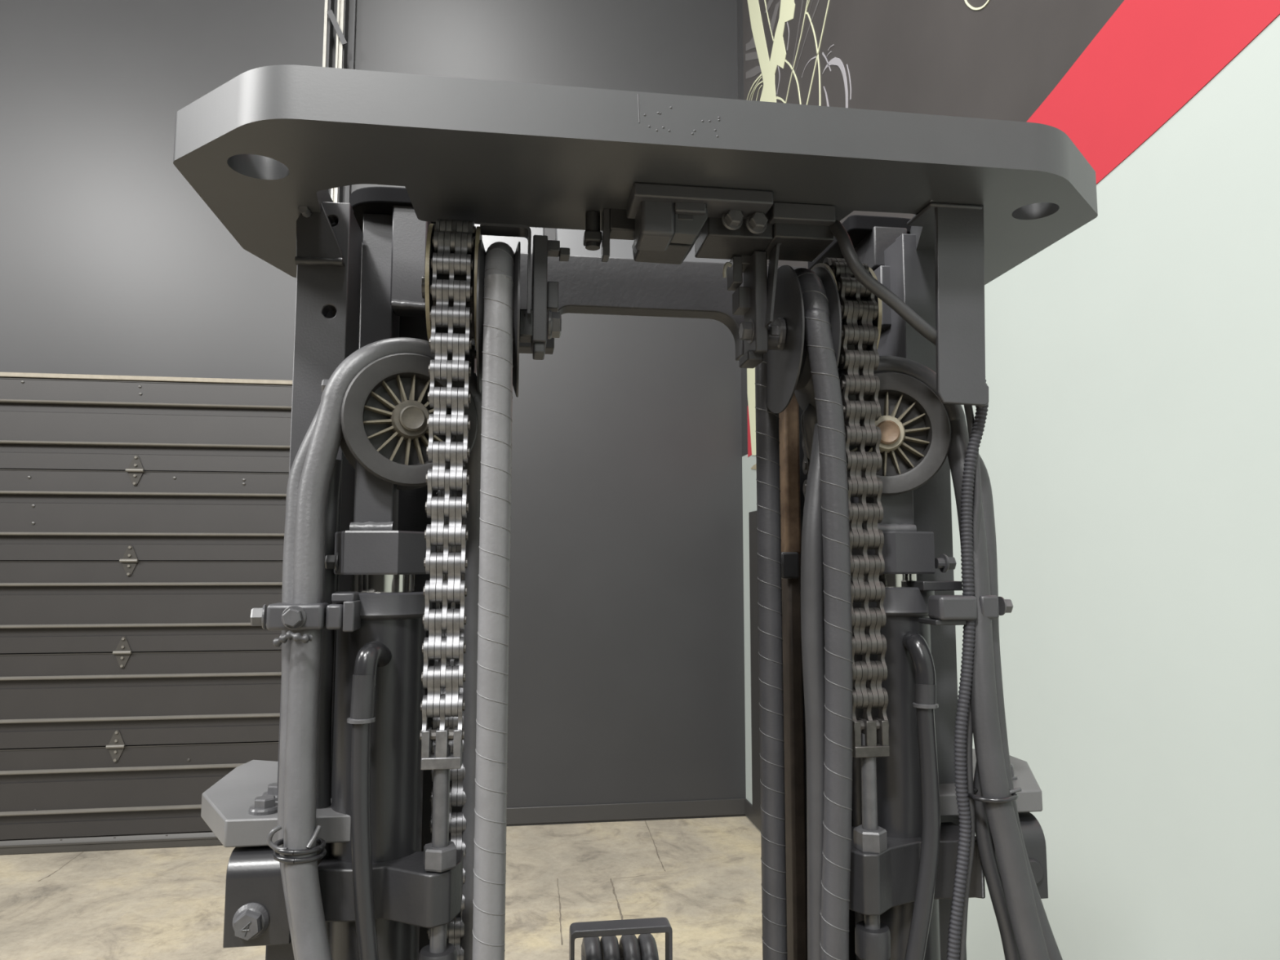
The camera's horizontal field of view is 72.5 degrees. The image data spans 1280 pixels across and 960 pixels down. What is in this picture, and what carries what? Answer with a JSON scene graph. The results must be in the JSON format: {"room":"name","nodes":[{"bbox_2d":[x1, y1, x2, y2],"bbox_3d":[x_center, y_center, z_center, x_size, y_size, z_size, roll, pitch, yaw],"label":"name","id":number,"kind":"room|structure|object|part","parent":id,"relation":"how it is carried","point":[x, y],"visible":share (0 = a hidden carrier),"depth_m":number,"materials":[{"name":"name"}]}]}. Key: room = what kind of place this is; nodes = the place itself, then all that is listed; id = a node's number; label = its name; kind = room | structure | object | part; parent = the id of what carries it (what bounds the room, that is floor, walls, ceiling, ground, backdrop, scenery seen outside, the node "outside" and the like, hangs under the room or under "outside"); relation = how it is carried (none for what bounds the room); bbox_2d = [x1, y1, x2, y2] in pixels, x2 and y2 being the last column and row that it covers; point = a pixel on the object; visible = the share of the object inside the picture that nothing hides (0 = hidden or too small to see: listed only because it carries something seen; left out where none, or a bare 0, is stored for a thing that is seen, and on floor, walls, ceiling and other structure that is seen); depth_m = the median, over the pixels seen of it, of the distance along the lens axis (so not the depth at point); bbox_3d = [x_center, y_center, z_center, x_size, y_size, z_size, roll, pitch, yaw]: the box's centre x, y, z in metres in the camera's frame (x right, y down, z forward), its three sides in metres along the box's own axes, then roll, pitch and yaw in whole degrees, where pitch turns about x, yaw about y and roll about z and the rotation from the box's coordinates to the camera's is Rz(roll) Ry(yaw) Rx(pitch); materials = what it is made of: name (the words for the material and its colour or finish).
{"room":"garage workshop","nodes":[
{"label":"garage workshop","id":0,"kind":"room"},
{"bbox_2d":[0,0,746,826],"bbox_3d":[-4.630,-1.756,5.121,10.662,7.600,0.200,1,-5,-8],"label":"wall","id":1,"kind":"structure","parent":0,"point":[626,649],"depth_m":5.41,"materials":[{"name":"paint"}]},
{"bbox_2d":[0,372,292,855],"bbox_3d":[-4.367,0.698,4.740,5.139,2.642,0.130,1,-5,-8],"label":"door","id":2,"kind":"structure","parent":1,"relation":"in","point":[110,746],"depth_m":4.93,"materials":[{"name":"paint"}]},
{"bbox_3d":[-4.390,1.697,4.627,5.089,0.475,0.040,1,-5,-8],"label":"panel","id":3,"kind":"part","parent":2,"relation":"part of","materials":[{"name":"paint"}]},
{"bbox_3d":[-4.390,1.202,4.674,5.089,0.507,0.040,1,-5,-8],"label":"panel","id":4,"kind":"part","parent":2,"relation":"part of","materials":[{"name":"paint"}]},
{"bbox_3d":[-4.390,0.693,4.722,5.089,0.505,0.040,1,-5,-8],"label":"panel","id":5,"kind":"part","parent":2,"relation":"part of","materials":[{"name":"paint"}]},
{"bbox_3d":[-4.390,0.183,4.770,5.089,0.507,0.040,1,-5,-8],"label":"panel","id":6,"kind":"part","parent":2,"relation":"part of","materials":[{"name":"paint"}]},
{"bbox_3d":[-4.390,-0.331,4.819,5.089,0.513,0.040,1,-5,-8],"label":"panel","id":7,"kind":"part","parent":2,"relation":"part of","materials":[{"name":"paint"}]},
{"bbox_2d":[322,0,356,203],"bbox_3d":[-1.874,-2.156,5.389,0.169,4.180,0.142,1,-5,-8],"label":"door track","id":8,"kind":"object","parent":1,"relation":"attached to","point":[340,25],"visible":0.21,"depth_m":5.40,"materials":[{"name":"silver metal"}]},
{"bbox_3d":[-1.856,-1.605,5.300,0.038,3.067,0.040,1,-5,-8],"label":"track rail","id":9,"kind":"part","parent":8,"relation":"part of","materials":[{"name":"silver metal"}]},
{"bbox_2d":[506,798,745,824],"bbox_3d":[-0.451,2.014,5.270,2.246,0.098,0.012,1,-5,-8],"label":"baseboard","id":10,"kind":"structure","parent":1,"relation":"attached to","point":[691,808],"depth_m":5.32,"materials":[{"name":"grey"}]},
{"bbox_2d":[0,816,762,959],"bbox_3d":[-3.546,1.492,-1.955,10.862,0.201,13.850,1,-5,-8],"label":"floor","id":11,"kind":"structure","parent":0,"point":[701,875],"depth_m":4.15,"materials":[{"name":"concrete"}]},
{"bbox_2d":[173,64,1097,959],"bbox_3d":[0.013,0.657,0.986,0.982,2.017,0.564,1,-5,-8],"label":"mast","id":12,"kind":"object","parent":11,"relation":"on","point":[377,828],"visible":1,"depth_m":0.89,"materials":[{"name":"grey metal"}]},
{"bbox_3d":[-0.375,0.349,0.966,0.194,0.026,0.266,1,-5,-8],"label":"tie plate","id":13,"kind":"part","parent":12,"relation":"part of","materials":[{"name":"grey paint"}]},
{"bbox_3d":[-0.349,0.673,0.881,0.054,1.966,0.022,1,-5,-8],"label":"rail","id":14,"kind":"part","parent":12,"relation":"part of","materials":[{"name":"grey metal"}]},
{"bbox_3d":[-0.287,0.114,0.855,0.021,0.008,0.040,1,-5,-8],"label":"clamp plate","id":15,"kind":"part","parent":12,"relation":"part of","materials":[{"name":"grey paint"}]},
{"bbox_3d":[-0.276,-0.023,0.921,0.039,0.164,0.044,1,-5,-8],"label":"rod post","id":16,"kind":"part","parent":12,"relation":"part of","materials":[{"name":"grey metal"}]},
{"bbox_3d":[-0.324,0.671,1.008,0.037,1.994,0.075,1,-5,-8],"label":"rail","id":17,"kind":"part","parent":12,"relation":"part of","materials":[{"name":"grey metal"}]},
{"bbox_3d":[-0.267,0.109,0.910,0.064,0.032,0.064,1,-5,-8],"label":"piston rod","id":18,"kind":"part","parent":12,"relation":"part of","materials":[{"name":"silver metal"}]},
{"bbox_3d":[-0.263,0.718,1.061,0.095,1.910,0.060,1,-5,-8],"label":"rail","id":19,"kind":"part","parent":12,"relation":"part of","materials":[{"name":"metal"}]},
{"bbox_3d":[-0.189,0.370,0.826,0.016,0.232,0.016,1,-5,-8],"label":"anchor rod","id":20,"kind":"part","parent":12,"relation":"part of","materials":[{"name":"paint"}]},
{"bbox_3d":[-0.189,0.256,0.836,0.037,0.036,0.023,1,-5,-8],"label":"chain","id":21,"kind":"part","parent":12,"relation":"part of","materials":[{"name":"metal"}]},
{"bbox_3d":[-0.037,-0.264,0.943,0.007,0.053,0.020,1,-5,-8],"label":"stop arm","id":22,"kind":"part","parent":12,"relation":"part of","materials":[{"name":"grey paint"}]},
{"bbox_3d":[-0.026,0.746,1.159,0.136,0.300,0.030,1,-5,-8],"label":"hose guide frame","id":23,"kind":"part","parent":12,"relation":"part of","materials":[{"name":"grey paint"}]},
{"bbox_3d":[0.009,-0.306,1.038,0.962,0.048,0.485,1,-5,-8],"label":"plate","id":24,"kind":"part","parent":12,"relation":"part of","materials":[{"name":"grey paint"}]},
{"bbox_3d":[0.199,0.722,1.098,0.018,1.910,0.039,1,-5,-8],"label":"rail","id":25,"kind":"part","parent":12,"relation":"part of","materials":[{"name":"black metal"}]},
{"bbox_3d":[0.256,0.725,1.136,0.095,1.910,0.060,1,-5,-8],"label":"rail","id":26,"kind":"part","parent":12,"relation":"part of","materials":[{"name":"metal"}]},
{"bbox_3d":[0.317,0.680,1.101,0.056,1.994,0.075,1,-5,-8],"label":"rail","id":27,"kind":"part","parent":12,"relation":"part of","materials":[{"name":"grey metal"}]},
{"bbox_3d":[0.234,0.378,0.887,0.016,0.236,0.016,1,-5,-8],"label":"anchor rod","id":28,"kind":"part","parent":12,"relation":"part of","materials":[{"name":"paint"}]},
{"bbox_3d":[0.234,0.264,0.897,0.037,0.036,0.023,1,-5,-8],"label":"chain","id":29,"kind":"part","parent":12,"relation":"part of","materials":[{"name":"metal"}]},
{"bbox_3d":[0.281,-0.018,1.002,0.047,0.164,0.044,1,-5,-8],"label":"rod post","id":30,"kind":"part","parent":12,"relation":"part of","materials":[{"name":"grey metal"}]},
{"bbox_3d":[0.281,0.115,0.990,0.064,0.029,0.064,1,-5,-8],"label":"piston rod","id":31,"kind":"part","parent":12,"relation":"part of","materials":[{"name":"silver metal"}]},
{"bbox_3d":[0.343,0.681,0.981,0.052,1.968,0.020,1,-5,-8],"label":"rail","id":32,"kind":"part","parent":12,"relation":"part of","materials":[{"name":"grey metal"}]},
{"bbox_3d":[0.337,-0.188,0.918,0.058,0.221,0.006,1,-5,-8],"label":"plate","id":33,"kind":"part","parent":12,"relation":"part of","materials":[{"name":"grey paint"}]},
{"bbox_3d":[0.400,0.368,1.082,0.196,0.024,0.235,1,-5,-8],"label":"tie plate","id":34,"kind":"part","parent":12,"relation":"part of","materials":[{"name":"grey paint"}]},
{"bbox_2d":[742,14,1279,959],"bbox_3d":[1.715,-2.308,-0.723,0.200,7.600,13.650,1,-5,-8],"label":"wall","id":35,"kind":"structure","parent":0,"point":[1129,449],"depth_m":2.02,"materials":[{"name":"white paint"}]},
{"bbox_2d":[744,798,760,831],"bbox_3d":[1.337,1.589,0.775,0.012,0.098,9.438,1,-5,-8],"label":"baseboard","id":36,"kind":"structure","parent":35,"relation":"attached to","point":[749,811],"depth_m":5.25,"materials":[{"name":"grey"}]},
{"bbox_2d":[748,511,760,815],"bbox_3d":[0.721,1.037,4.872,0.069,1.769,0.885,1,-5,-8],"label":"door","id":37,"kind":"structure","parent":35,"relation":"in","point":[754,656],"depth_m":5.21,"materials":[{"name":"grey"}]},
{"bbox_2d":[737,0,1279,469],"bbox_3d":[1.123,-2.256,2.636,0.005,3.871,6.450,1,-5,-8],"label":"wall mural","id":38,"kind":"object","parent":35,"relation":"attached to","point":[1106,74],"visible":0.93,"depth_m":2.66,"materials":[{"name":"paint"}]}
]}

